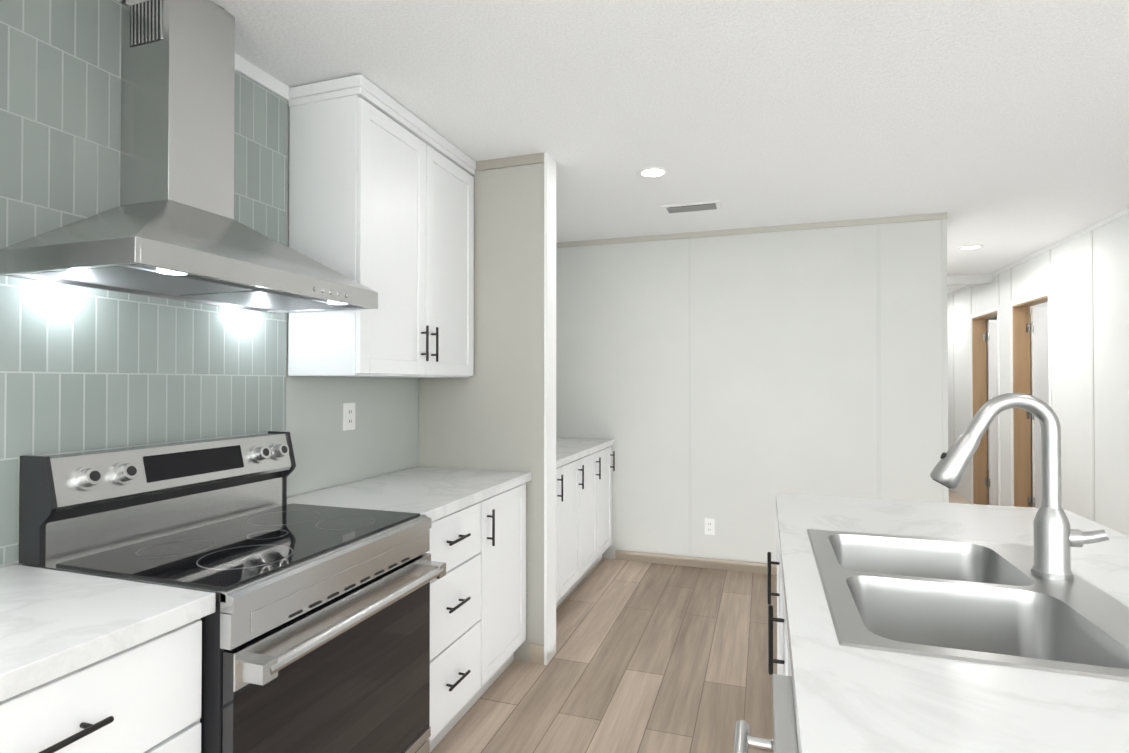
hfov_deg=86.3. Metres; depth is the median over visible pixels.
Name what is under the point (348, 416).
electrical outlet
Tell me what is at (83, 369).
tile backsplash
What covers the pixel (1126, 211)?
trim
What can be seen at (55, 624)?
countertop
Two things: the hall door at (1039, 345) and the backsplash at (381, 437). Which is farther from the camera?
the hall door at (1039, 345)
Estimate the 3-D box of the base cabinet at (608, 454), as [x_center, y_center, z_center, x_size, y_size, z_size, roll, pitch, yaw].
[0.007,0.954,4.458,0.591,0.874,0.470,0,-1,18]
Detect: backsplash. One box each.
[0,0,287,564]
[286,377,417,495]
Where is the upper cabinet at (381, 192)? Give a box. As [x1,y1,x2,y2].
[288,74,475,377]
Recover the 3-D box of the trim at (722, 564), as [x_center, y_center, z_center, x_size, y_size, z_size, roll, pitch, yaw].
[1.143,0.165,4.348,2.830,2.450,0.014,0,-1,18]
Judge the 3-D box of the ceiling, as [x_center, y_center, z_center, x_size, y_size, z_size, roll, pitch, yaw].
[1.922,-1.097,3.266,5.600,0.050,15.000,0,-1,18]
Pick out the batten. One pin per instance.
(944, 348)
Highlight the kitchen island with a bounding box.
[733,501,796,752]
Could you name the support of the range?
on the floor
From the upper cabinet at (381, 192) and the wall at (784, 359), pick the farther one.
the wall at (784, 359)
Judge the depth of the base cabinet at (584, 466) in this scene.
3.76 m
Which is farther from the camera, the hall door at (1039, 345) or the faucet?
the hall door at (1039, 345)
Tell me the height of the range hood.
0.853 m
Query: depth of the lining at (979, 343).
6.67 m
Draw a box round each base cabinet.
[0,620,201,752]
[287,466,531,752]
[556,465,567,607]
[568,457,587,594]
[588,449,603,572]
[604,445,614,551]
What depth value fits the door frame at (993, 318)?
9.31 m
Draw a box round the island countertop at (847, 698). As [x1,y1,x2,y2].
[777,494,1128,752]
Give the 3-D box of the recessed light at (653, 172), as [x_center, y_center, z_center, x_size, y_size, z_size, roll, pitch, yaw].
[0.465,-1.069,3.160,0.170,0.005,0.170,0,-1,18]
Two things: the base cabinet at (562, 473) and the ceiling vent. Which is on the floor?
the base cabinet at (562, 473)
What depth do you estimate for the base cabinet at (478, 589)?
2.38 m
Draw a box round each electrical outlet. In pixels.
[343,403,354,430]
[705,518,714,534]
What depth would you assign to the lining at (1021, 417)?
5.58 m
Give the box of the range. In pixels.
[19,431,445,752]
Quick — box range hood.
[0,0,377,313]
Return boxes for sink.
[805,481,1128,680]
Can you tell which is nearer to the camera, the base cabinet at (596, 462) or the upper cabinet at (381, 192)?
the upper cabinet at (381, 192)
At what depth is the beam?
6.17 m
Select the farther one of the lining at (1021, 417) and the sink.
the lining at (1021, 417)
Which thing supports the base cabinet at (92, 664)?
on the floor
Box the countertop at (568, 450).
[556,437,613,468]
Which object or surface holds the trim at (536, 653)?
attached to the wall at (488, 414)
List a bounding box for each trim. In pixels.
[235,54,289,100]
[475,153,543,664]
[556,212,946,574]
[947,208,1128,505]
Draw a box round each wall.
[0,106,416,567]
[417,163,543,661]
[556,219,946,562]
[947,214,1128,535]
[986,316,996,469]
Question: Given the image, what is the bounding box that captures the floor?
[430,470,997,752]
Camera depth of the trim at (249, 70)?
2.13 m
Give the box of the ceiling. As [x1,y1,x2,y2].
[211,0,1128,294]
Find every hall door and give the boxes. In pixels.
[987,320,997,504]
[1031,307,1048,507]
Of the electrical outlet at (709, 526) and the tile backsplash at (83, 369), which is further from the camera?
the electrical outlet at (709, 526)
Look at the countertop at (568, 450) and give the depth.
4.05 m
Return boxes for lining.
[972,311,996,504]
[1012,295,1047,506]
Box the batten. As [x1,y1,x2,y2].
[688,220,1094,556]
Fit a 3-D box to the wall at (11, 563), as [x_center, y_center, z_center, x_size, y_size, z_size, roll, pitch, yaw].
[-1.538,0.130,0.926,0.100,2.450,8.400,0,-1,18]
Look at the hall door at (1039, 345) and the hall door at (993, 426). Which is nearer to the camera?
the hall door at (1039, 345)
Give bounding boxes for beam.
[947,274,992,285]
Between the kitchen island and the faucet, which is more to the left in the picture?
the kitchen island
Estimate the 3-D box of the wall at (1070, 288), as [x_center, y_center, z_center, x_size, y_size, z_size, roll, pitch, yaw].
[3.283,0.148,2.748,0.100,2.450,14.500,0,-1,18]
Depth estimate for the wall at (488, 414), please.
2.96 m
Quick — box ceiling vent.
[661,200,721,213]
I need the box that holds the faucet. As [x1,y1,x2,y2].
[930,393,1108,580]
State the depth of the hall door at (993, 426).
6.59 m
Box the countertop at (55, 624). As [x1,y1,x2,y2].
[0,564,215,703]
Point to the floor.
(655, 658)
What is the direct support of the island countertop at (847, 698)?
on the kitchen island
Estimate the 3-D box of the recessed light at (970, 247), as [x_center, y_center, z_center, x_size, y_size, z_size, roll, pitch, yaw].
[3.312,-1.051,4.911,0.170,0.005,0.170,0,-1,18]
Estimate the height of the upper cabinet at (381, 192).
1.076 m
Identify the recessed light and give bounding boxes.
[637,166,668,177]
[958,245,982,249]

